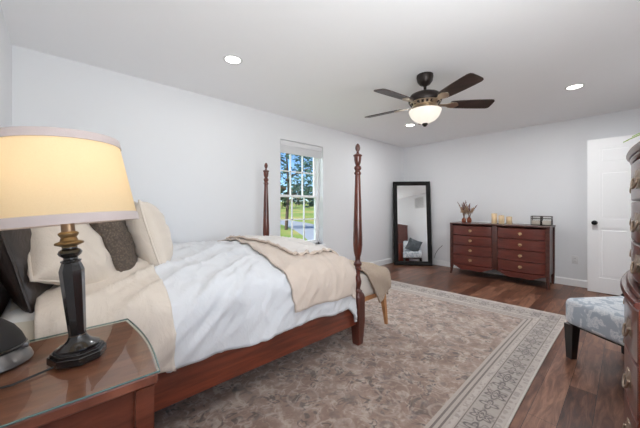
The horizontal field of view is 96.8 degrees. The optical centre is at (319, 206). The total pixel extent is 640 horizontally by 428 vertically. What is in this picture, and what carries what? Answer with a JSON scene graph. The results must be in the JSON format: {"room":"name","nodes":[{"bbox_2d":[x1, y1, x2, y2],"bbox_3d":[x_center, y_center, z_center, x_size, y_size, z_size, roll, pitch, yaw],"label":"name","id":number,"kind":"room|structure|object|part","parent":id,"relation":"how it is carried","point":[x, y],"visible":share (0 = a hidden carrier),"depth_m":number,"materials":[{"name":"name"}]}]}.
{"room":"bedroom","nodes":[
{"label":"bedroom","id":0,"kind":"room"},
{"bbox_2d":[0,4,11,127],"bbox_3d":[-1.229,-0.060,0.831,0.150,2.440,4.010,0,0,-43],"label":"wall","id":1,"kind":"structure","parent":0,"point":[5,41],"depth_m":1.97,"materials":[{"name":"paint"}]},
{"bbox_2d":[12,45,403,261],"bbox_3d":[-0.373,-0.060,4.287,5.800,2.440,0.200,0,0,-43],"label":"wall","id":2,"kind":"structure","parent":0,"point":[199,159],"depth_m":3.27,"materials":[{"name":"paint"}]},
{"bbox_2d":[280,140,321,158],"bbox_3d":[-0.272,-0.856,4.284,0.800,0.178,0.042,0,0,-43],"label":"roller blind","id":3,"kind":"object","parent":2,"relation":"attached to","point":[288,147],"visible":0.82,"depth_m":4.25,"materials":[{"name":"fabric"}]},
{"bbox_2d":[280,154,325,245],"bbox_3d":[-0.306,-0.164,4.321,0.885,1.572,0.220,0,0,-43],"label":"window","id":4,"kind":"structure","parent":2,"relation":"in","point":[315,173],"depth_m":4.52,"materials":[{"name":"white paint"}]},
{"bbox_3d":[-0.364,-0.530,4.384,0.769,0.780,0.035,0,0,-43],"label":"sash","id":5,"kind":"part","parent":4,"relation":"part of","materials":[{"name":"white paint"}]},
{"bbox_3d":[-0.337,0.198,4.354,0.769,0.745,0.035,0,0,-43],"label":"sash","id":6,"kind":"part","parent":4,"relation":"part of","materials":[{"name":"white paint"}]},
{"bbox_3d":[-0.350,-0.175,4.369,0.825,1.550,0.090,0,0,-43],"label":"frame","id":7,"kind":"part","parent":4,"relation":"part of","materials":[{"name":"white paint"}]},
{"bbox_2d":[369,257,393,265],"bbox_3d":[-0.300,1.107,4.208,5.768,0.105,0.014,0,0,-43],"label":"baseboard","id":8,"kind":"structure","parent":2,"relation":"attached to","point":[388,260],"depth_m":5.67,"materials":[{"name":"white paint"}]},
{"bbox_2d":[0,0,639,147],"bbox_3d":[1.498,-1.355,2.264,6.100,0.150,5.610,0,0,-43],"label":"ceiling","id":9,"kind":"structure","parent":0,"point":[318,62],"depth_m":2.33,"materials":[{"name":"paint"}]},
{"bbox_2d":[223,54,242,64],"bbox_3d":[-0.759,-1.277,2.472,0.168,0.006,0.168,0,0,-43],"label":"recessed light","id":10,"kind":"object","parent":9,"relation":"in","point":[229,58],"visible":1,"depth_m":2.47,"materials":[{"name":"white plastic"}]},
{"bbox_2d":[365,72,494,126],"bbox_3d":[0.990,-1.028,2.770,1.228,0.503,1.230,0,0,-43],"label":"ceiling fan","id":11,"kind":"object","parent":9,"relation":"hanging from","point":[425,105],"visible":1,"depth_m":2.66,"materials":[{"name":"brown wood"}]},
{"bbox_3d":[0.679,-0.992,3.039,0.405,0.040,0.142,0,0,38],"label":"blade","id":12,"kind":"part","parent":11,"relation":"part of","materials":[{"name":"brown wood"}]},
{"bbox_3d":[0.661,-0.992,2.525,0.405,0.040,0.142,0,0,-34],"label":"blade","id":13,"kind":"part","parent":11,"relation":"part of","materials":[{"name":"brown wood"}]},
{"bbox_3d":[1.024,-0.873,2.769,0.302,0.127,0.302,0,0,-43],"label":"lamp shade","id":14,"kind":"part","parent":11,"relation":"part of","materials":[{"name":"white glass"}]},
{"bbox_3d":[1.144,-0.992,2.349,0.142,0.040,0.405,0,0,-16],"label":"blade","id":15,"kind":"part","parent":11,"relation":"part of","materials":[{"name":"brown wood"}]},
{"bbox_3d":[1.461,-0.992,2.754,0.405,0.040,0.142,0,0,2],"label":"blade","id":16,"kind":"part","parent":11,"relation":"part of","materials":[{"name":"brown wood"}]},
{"bbox_2d":[564,83,584,89],"bbox_3d":[2.718,-1.277,3.032,0.168,0.006,0.168,0,0,-43],"label":"recessed light","id":17,"kind":"object","parent":9,"relation":"in","point":[579,85],"visible":1,"depth_m":3.02,"materials":[{"name":"white plastic"}]},
{"bbox_2d":[381,262,623,427],"bbox_3d":[1.498,1.220,2.264,6.100,0.120,5.610,0,0,-43],"label":"floor","id":18,"kind":"structure","parent":0,"point":[586,391],"depth_m":2.11,"materials":[{"name":"brown wood"}]},
{"bbox_2d":[154,280,566,427],"bbox_3d":[0.141,1.155,2.567,4.180,0.007,2.756,0,0,-43],"label":"area rug","id":19,"kind":"object","parent":18,"relation":"on","point":[441,359],"visible":0.48,"depth_m":1.93,"materials":[{"name":"carpet"}]},
{"bbox_2d":[0,318,159,427],"bbox_3d":[-0.784,0.806,0.835,0.483,0.692,0.508,0,0,-43],"label":"nightstand","id":20,"kind":"object","parent":19,"relation":"on","point":[115,389],"visible":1,"depth_m":0.76,"materials":[{"name":"brown wood"}]},
{"bbox_2d":[0,318,33,372],"bbox_3d":[-0.972,0.390,0.811,0.220,0.140,0.190,0,0,-43],"label":"speaker","id":21,"kind":"object","parent":20,"relation":"on","point":[15,349],"visible":1,"depth_m":0.82},
{"bbox_2d":[0,126,138,388],"bbox_3d":[-0.772,0.122,0.869,0.370,0.675,0.371,0,0,-1],"label":"table lamp","id":22,"kind":"object","parent":20,"relation":"on","point":[66,178],"visible":1,"depth_m":0.77,"materials":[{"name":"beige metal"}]},
{"bbox_3d":[-0.826,0.455,0.724,0.212,0.008,0.052,0,0,-35],"label":"cord","id":23,"kind":"part","parent":22,"relation":"part of","materials":[{"name":"black plastic"}]},
{"bbox_3d":[-0.793,-0.189,0.869,0.305,0.051,0.305,0,0,-43],"label":"shade trim","id":24,"kind":"part","parent":22,"relation":"part of","materials":[{"name":"white fabric"}]},
{"bbox_2d":[60,223,74,231],"bbox_3d":[-0.774,0.011,0.869,0.038,0.140,0.038,0,0,-43],"label":"socket","id":25,"kind":"object","parent":22,"relation":"attached to","point":[64,227],"depth_m":0.86,"materials":[{"name":"gold metal"}]},
{"bbox_3d":[-0.772,-0.071,0.869,0.363,0.279,0.363,0,0,-43],"label":"lamp shade","id":26,"kind":"part","parent":22,"relation":"part of","materials":[{"name":"white fabric"}]},
{"bbox_3d":[-0.772,0.043,0.869,0.370,0.059,0.370,0,0,-43],"label":"shade trim","id":27,"kind":"part","parent":22,"relation":"part of","materials":[{"name":"white fabric"}]},
{"bbox_3d":[-0.494,0.826,0.795,0.044,0.653,0.044,0,0,-43],"label":"leg","id":28,"kind":"part","parent":20,"relation":"part of","materials":[{"name":"brown wood"}]},
{"bbox_2d":[0,143,364,411],"bbox_3d":[-0.923,0.314,2.218,2.149,1.692,1.522,0,0,-43],"label":"bed","id":29,"kind":"object","parent":19,"relation":"on","point":[187,381],"visible":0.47,"depth_m":1.74,"materials":[{"name":"brown wood"}]},
{"bbox_3d":[-1.682,0.485,1.516,0.040,0.850,1.350,0,0,-43],"label":"headboard","id":30,"kind":"part","parent":29,"relation":"part of","materials":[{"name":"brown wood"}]},
{"bbox_3d":[-0.932,0.568,2.209,1.982,0.285,1.370,0,0,-43],"label":"mattress","id":31,"kind":"part","parent":29,"relation":"part of","materials":[{"name":"white fabric"}]},
{"bbox_2d":[9,300,33,342],"bbox_3d":[-1.533,0.504,1.653,0.283,0.318,1.544,0,0,-43],"label":"sheet","id":32,"kind":"object","parent":29,"relation":"on","point":[27,327],"visible":0.02,"depth_m":1.08,"materials":[{"name":"beige fabric"}]},
{"bbox_2d":[0,228,53,312],"bbox_3d":[-1.379,0.232,1.347,0.213,0.475,0.632,0,0,-36],"label":"bed pillow","id":33,"kind":"object","parent":29,"relation":"on","point":[15,245],"visible":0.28,"depth_m":1.13,"materials":[{"name":"grey fabric"}]},
{"bbox_2d":[27,224,115,285],"bbox_3d":[-1.229,0.221,1.415,0.321,0.529,0.593,0,0,5],"label":"bed pillow","id":34,"kind":"object","parent":29,"relation":"on","point":[43,261],"visible":0.4,"depth_m":1.26,"materials":[{"name":"beige fabric"}]},
{"bbox_2d":[34,257,176,373],"bbox_3d":[-1.408,0.531,1.773,0.482,0.490,1.676,0,0,-43],"label":"sheet","id":35,"kind":"object","parent":29,"relation":"on","point":[137,294],"visible":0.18,"depth_m":1.29,"materials":[{"name":"fabric"}]},
{"bbox_2d":[89,220,137,271],"bbox_3d":[-1.247,0.212,1.723,0.276,0.451,0.590,0,0,-32],"label":"bed pillow","id":36,"kind":"object","parent":29,"relation":"on","point":[116,237],"visible":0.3,"depth_m":1.53,"materials":[{"name":"fabric"}]},
{"bbox_2d":[126,199,172,266],"bbox_3d":[-1.167,0.186,1.918,0.296,0.452,0.666,0,0,-35],"label":"bed pillow","id":37,"kind":"object","parent":29,"relation":"on","point":[151,235],"visible":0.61,"depth_m":1.68,"materials":[{"name":"beige fabric"}]},
{"bbox_3d":[-0.438,0.882,1.693,1.977,0.195,0.032,0,0,-43],"label":"rail","id":38,"kind":"part","parent":29,"relation":"part of","materials":[{"name":"brown wood"}]},
{"bbox_2d":[154,240,356,372],"bbox_3d":[-0.718,0.621,2.405,1.488,0.637,1.647,0,0,-43],"label":"comforter","id":39,"kind":"object","parent":29,"relation":"on","point":[224,295],"visible":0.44,"depth_m":1.64,"materials":[{"name":"white fabric"}]},
{"bbox_2d":[217,235,355,312],"bbox_3d":[-0.437,0.509,2.654,0.794,0.470,1.668,0,0,-43],"label":"throw","id":40,"kind":"object","parent":39,"relation":"on","point":[316,274],"visible":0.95,"depth_m":2.11,"materials":[{"name":"beige fabric"}]},
{"bbox_3d":[-0.654,0.355,3.441,0.092,1.594,0.092,0,0,-43],"label":"bed post","id":41,"kind":"part","parent":29,"relation":"part of","materials":[{"name":"brown wood"}]},
{"bbox_3d":[0.317,0.355,2.392,0.092,1.594,0.092,0,0,-43],"label":"bed post","id":42,"kind":"part","parent":29,"relation":"part of","materials":[{"name":"brown wood"}]},
{"bbox_2d":[360,271,387,323],"bbox_3d":[0.054,0.879,3.115,0.462,0.545,1.320,0,0,-43],"label":"bench","id":43,"kind":"object","parent":19,"relation":"on","point":[366,287],"visible":0.04,"depth_m":2.60,"materials":[{"name":"fabric"}]},
{"bbox_2d":[360,271,374,296],"bbox_3d":[0.059,0.717,3.120,0.440,0.220,1.320,0,0,-43],"label":"cushion","id":44,"kind":"object","parent":43,"relation":"on","point":[366,287],"depth_m":2.56,"materials":[{"name":"fabric"}]},
{"bbox_2d":[349,260,390,302],"bbox_3d":[0.425,0.720,2.817,0.549,0.333,0.580,0,0,17],"label":"knit throw","id":45,"kind":"object","parent":43,"relation":"on","point":[379,277],"visible":0.61,"depth_m":2.66,"materials":[{"name":"beige fabric"}]},
{"bbox_3d":[0.622,0.980,2.789,0.072,0.345,0.062,0,0,-43],"label":"leg","id":46,"kind":"part","parent":43,"relation":"part of","materials":[{"name":"brown wood"}]},
{"bbox_2d":[393,181,432,265],"bbox_3d":[1.837,0.325,5.659,0.725,1.660,0.215,0,0,6],"label":"floor mirror","id":47,"kind":"object","parent":18,"relation":"on","point":[411,200],"visible":1,"depth_m":5.66,"materials":[{"name":"brown wood"}]},
{"bbox_2d":[397,185,427,260],"bbox_3d":[1.837,0.326,5.664,0.569,1.509,0.006,0,-6,6],"label":"mirror glass","id":48,"kind":"object","parent":47,"relation":"attached to","point":[412,200],"depth_m":5.66,"materials":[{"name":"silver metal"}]},
{"bbox_2d":[450,222,555,289],"bbox_3d":[2.891,0.720,4.606,0.514,0.880,1.376,0,0,-43],"label":"dresser","id":49,"kind":"object","parent":18,"relation":"on","point":[525,251],"visible":1,"depth_m":4.36,"materials":[{"name":"brown wood"}]},
{"bbox_3d":[2.309,0.733,4.970,0.049,0.855,0.049,0,0,-43],"label":"leg","id":50,"kind":"part","parent":49,"relation":"part of","materials":[{"name":"brown wood"}]},
{"bbox_2d":[458,203,469,221],"bbox_3d":[2.555,0.095,5.051,0.138,0.371,0.185,0,0,-10],"label":"bud vase","id":51,"kind":"object","parent":49,"relation":"on","point":[462,208],"visible":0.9,"depth_m":5.03,"materials":[{"name":"ceramic"}]},
{"bbox_2d":[463,201,476,222],"bbox_3d":[2.625,0.085,4.944,0.159,0.390,0.209,0,0,-33],"label":"bud vase","id":52,"kind":"object","parent":49,"relation":"on","point":[469,210],"visible":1,"depth_m":4.95,"materials":[{"name":"ceramic"}]},
{"bbox_3d":[2.515,0.405,4.720,0.081,0.155,0.594,0,0,-43],"label":"drawer","id":53,"kind":"part","parent":49,"relation":"part of","materials":[{"name":"brown wood"}]},
{"bbox_3d":[2.515,0.568,4.720,0.081,0.155,0.594,0,0,-43],"label":"drawer","id":54,"kind":"part","parent":49,"relation":"part of","materials":[{"name":"brown wood"}]},
{"bbox_3d":[2.515,0.731,4.720,0.081,0.155,0.594,0,0,-43],"label":"drawer","id":55,"kind":"part","parent":49,"relation":"part of","materials":[{"name":"brown wood"}]},
{"bbox_3d":[2.515,0.893,4.720,0.081,0.155,0.594,0,0,-43],"label":"drawer","id":56,"kind":"part","parent":49,"relation":"part of","materials":[{"name":"brown wood"}]},
{"bbox_2d":[491,213,496,223],"bbox_3d":[2.873,0.194,4.680,0.082,0.171,0.082,0,0,-43],"label":"pillar candle","id":57,"kind":"object","parent":49,"relation":"on","point":[493,215],"visible":1,"depth_m":4.65,"materials":[{"name":"beige wax"}]},
{"bbox_2d":[498,215,503,223],"bbox_3d":[2.914,0.209,4.562,0.080,0.141,0.080,0,0,-43],"label":"pillar candle","id":58,"kind":"object","parent":49,"relation":"on","point":[500,217],"visible":0.96,"depth_m":4.54,"materials":[{"name":"beige wax"}]},
{"bbox_2d":[506,217,511,223],"bbox_3d":[3.026,0.218,4.543,0.080,0.124,0.080,0,0,-43],"label":"pillar candle","id":59,"kind":"object","parent":49,"relation":"on","point":[508,219],"visible":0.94,"depth_m":4.51,"materials":[{"name":"beige wax"}]},
{"bbox_3d":[2.975,0.405,4.222,0.081,0.155,0.594,0,0,-43],"label":"drawer","id":60,"kind":"part","parent":49,"relation":"part of","materials":[{"name":"brown wood"}]},
{"bbox_3d":[2.975,0.568,4.222,0.081,0.155,0.594,0,0,-43],"label":"drawer","id":61,"kind":"part","parent":49,"relation":"part of","materials":[{"name":"brown wood"}]},
{"bbox_3d":[2.975,0.731,4.222,0.081,0.155,0.594,0,0,-43],"label":"drawer","id":62,"kind":"part","parent":49,"relation":"part of","materials":[{"name":"brown wood"}]},
{"bbox_3d":[2.975,0.893,4.222,0.081,0.155,0.594,0,0,-43],"label":"drawer","id":63,"kind":"part","parent":49,"relation":"part of","materials":[{"name":"brown wood"}]},
{"bbox_2d":[531,216,540,224],"bbox_3d":[3.266,0.211,4.285,0.107,0.138,0.123,0,0,-43],"label":"glass box","id":64,"kind":"object","parent":49,"relation":"on","point":[534,222],"visible":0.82,"depth_m":4.25,"materials":[{"name":"clear glass"}]},
{"bbox_2d":[541,216,552,225],"bbox_3d":[3.354,0.211,4.197,0.107,0.138,0.123,0,0,-43],"label":"glass box","id":65,"kind":"object","parent":49,"relation":"on","point":[544,223],"visible":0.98,"depth_m":4.18,"materials":[{"name":"clear glass"}]},
{"bbox_3d":[3.208,0.733,3.997,0.049,0.855,0.049,0,0,-43],"label":"leg","id":66,"kind":"part","parent":49,"relation":"part of","materials":[{"name":"brown wood"}]},
{"bbox_3d":[3.503,0.733,4.271,0.044,0.855,0.044,0,0,-43],"label":"leg","id":67,"kind":"part","parent":49,"relation":"part of","materials":[{"name":"brown wood"}]},
{"bbox_2d":[564,296,623,358],"bbox_3d":[2.196,0.741,1.930,0.560,0.838,0.612,0,0,-6],"label":"slipper chair","id":68,"kind":"object","parent":18,"relation":"on","point":[602,317],"visible":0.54,"depth_m":2.04,"materials":[{"name":"grey fabric"}]},
{"bbox_3d":[1.928,1.029,2.171,0.068,0.262,0.068,0,0,-6],"label":"leg","id":69,"kind":"part","parent":68,"relation":"part of","materials":[{"name":"black wood"}]},
{"bbox_3d":[2.182,0.897,1.964,0.480,0.025,0.440,0,0,-6],"label":"seat frame","id":70,"kind":"part","parent":68,"relation":"part of","materials":[{"name":"black wood"}]},
{"bbox_2d":[620,141,639,427],"bbox_3d":[1.655,0.454,1.196,0.880,1.412,0.538,0,0,-43],"label":"chest","id":71,"kind":"object","parent":18,"relation":"on","point":[630,281],"visible":1,"depth_m":1.17,"materials":[{"name":"brown wood"}]},
{"bbox_3d":[1.283,0.934,1.185,0.110,0.081,0.033,0,0,-43],"label":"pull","id":72,"kind":"part","parent":71,"relation":"part of","materials":[{"name":"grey metal"}]},
{"bbox_3d":[1.283,0.504,1.185,0.110,0.081,0.033,0,0,-43],"label":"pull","id":73,"kind":"part","parent":71,"relation":"part of","materials":[{"name":"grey metal"}]},
{"bbox_3d":[1.283,0.719,1.185,0.110,0.081,0.033,0,0,-43],"label":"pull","id":74,"kind":"part","parent":71,"relation":"part of","materials":[{"name":"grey metal"}]},
{"bbox_3d":[1.655,0.361,1.196,0.880,0.047,0.538,0,0,-43],"label":"waist moulding","id":75,"kind":"part","parent":71,"relation":"part of","materials":[{"name":"brown wood"}]},
{"bbox_3d":[1.507,0.502,1.356,0.796,0.207,0.074,0,0,-43],"label":"drawer","id":76,"kind":"part","parent":71,"relation":"part of","materials":[{"name":"brown wood"}]},
{"bbox_3d":[1.507,0.718,1.356,0.796,0.207,0.074,0,0,-43],"label":"drawer","id":77,"kind":"part","parent":71,"relation":"part of","materials":[{"name":"brown wood"}]},
{"bbox_3d":[1.507,0.932,1.356,0.796,0.207,0.074,0,0,-43],"label":"drawer","id":78,"kind":"part","parent":71,"relation":"part of","materials":[{"name":"brown wood"}]},
{"bbox_3d":[1.662,-0.229,1.189,0.850,0.047,0.518,0,0,-43],"label":"cornice","id":79,"kind":"part","parent":71,"relation":"part of","materials":[{"name":"brown wood"}]},
{"bbox_3d":[1.299,-0.111,1.168,0.110,0.081,0.033,0,0,-43],"label":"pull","id":80,"kind":"part","parent":71,"relation":"part of","materials":[{"name":"grey metal"}]},
{"bbox_3d":[1.299,0.066,1.168,0.110,0.081,0.033,0,0,-43],"label":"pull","id":81,"kind":"part","parent":71,"relation":"part of","materials":[{"name":"grey metal"}]},
{"bbox_3d":[1.299,0.238,1.168,0.110,0.081,0.033,0,0,-43],"label":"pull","id":82,"kind":"part","parent":71,"relation":"part of","materials":[{"name":"grey metal"}]},
{"bbox_3d":[1.521,-0.113,1.341,0.756,0.167,0.072,0,0,-43],"label":"drawer","id":83,"kind":"part","parent":71,"relation":"part of","materials":[{"name":"brown wood"}]},
{"bbox_3d":[1.521,0.065,1.341,0.756,0.172,0.072,0,0,-43],"label":"drawer","id":84,"kind":"part","parent":71,"relation":"part of","materials":[{"name":"brown wood"}]},
{"bbox_3d":[1.521,0.236,1.341,0.756,0.155,0.072,0,0,-43],"label":"drawer","id":85,"kind":"part","parent":71,"relation":"part of","materials":[{"name":"brown wood"}]},
{"bbox_2d":[404,108,639,280],"bbox_3d":[3.682,-0.060,4.284,0.150,2.440,5.610,0,0,-43],"label":"wall","id":86,"kind":"structure","parent":0,"point":[520,174],"depth_m":4.62,"materials":[{"name":"paint"}]},
{"bbox_2d":[432,259,586,287],"bbox_3d":[3.135,1.107,4.755,0.014,0.105,3.844,0,0,-43],"label":"baseboard","id":87,"kind":"structure","parent":86,"relation":"attached to","point":[559,280],"depth_m":4.28,"materials":[{"name":"white paint"}]},
{"bbox_2d":[572,256,577,263],"bbox_3d":[3.711,0.775,4.135,0.010,0.116,0.072,0,0,-43],"label":"wall outlet","id":88,"kind":"object","parent":86,"relation":"attached to","point":[574,258],"visible":1,"depth_m":4.13,"materials":[{"name":"white plastic"}]},
{"bbox_3d":[2.302,-0.060,1.285,5.950,2.440,0.120,0,0,-43],"label":"wall","id":89,"kind":"structure","parent":0,"visible":0},
{"bbox_2d":[587,134,639,295],"bbox_3d":[3.978,0.123,3.549,0.174,2.050,0.925,0,0,-43],"label":"door","id":90,"kind":"structure","parent":89,"relation":"in","point":[609,201],"depth_m":3.73,"materials":[{"name":"white paint"}]},
{"label":"outside","id":91,"kind":"structure","parent":0,"visible":0},
{"bbox_2d":[280,202,313,240],"bbox_3d":[-17.893,-0.593,70.496,130.000,4.307,120.000,0,0,-43],"label":"ground","id":92,"kind":"structure","parent":91,"point":[297,209],"depth_m":40.38,"materials":[{"name":"green plant"}]},
{"bbox_2d":[280,185,289,206],"bbox_3d":[-8.619,-2.221,64.067,4.378,5.792,4.001,0,0,-15],"label":"tree","id":93,"kind":"object","parent":92,"relation":"on","point":[283,199],"visible":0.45,"depth_m":63.67,"materials":[{"name":"green plant"}]},
{"bbox_2d":[289,184,301,204],"bbox_3d":[-6.167,-2.747,73.057,4.137,6.248,3.834,0,0,-7],"label":"tree","id":94,"kind":"object","parent":92,"relation":"on","point":[297,198],"visible":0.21,"depth_m":72.86,"materials":[{"name":"green plant"}]},
{"bbox_2d":[280,152,313,229],"bbox_3d":[-2.283,-2.323,19.009,6.814,8.182,6.753,0,0,-43],"label":"tree","id":95,"kind":"object","parent":92,"relation":"on","point":[298,185],"visible":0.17,"depth_m":18.98,"materials":[{"name":"green plant"}]},
{"bbox_2d":[291,156,312,194],"bbox_3d":[-0.222,-2.593,25.913,5.580,8.724,5.469,0,0,-43],"label":"tree","id":96,"kind":"object","parent":92,"relation":"on","point":[305,162],"visible":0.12,"depth_m":25.66,"materials":[{"name":"green plant"}]},
{"bbox_2d":[300,187,313,206],"bbox_3d":[-2.522,-2.116,64.976,4.238,5.535,4.147,0,0,-43],"label":"tree","id":97,"kind":"object","parent":92,"relation":"on","point":[308,199],"visible":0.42,"depth_m":65.03,"materials":[{"name":"green plant"}]},
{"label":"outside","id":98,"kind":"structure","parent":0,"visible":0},
{"bbox_2d":[280,220,313,239],"bbox_3d":[-2.220,1.560,23.716,3.805,0.040,27.396,0,0,-17],"label":"gravel drive","id":99,"kind":"structure","parent":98,"point":[297,226],"depth_m":19.88,"materials":[{"name":"grey gravel"}]}
]}

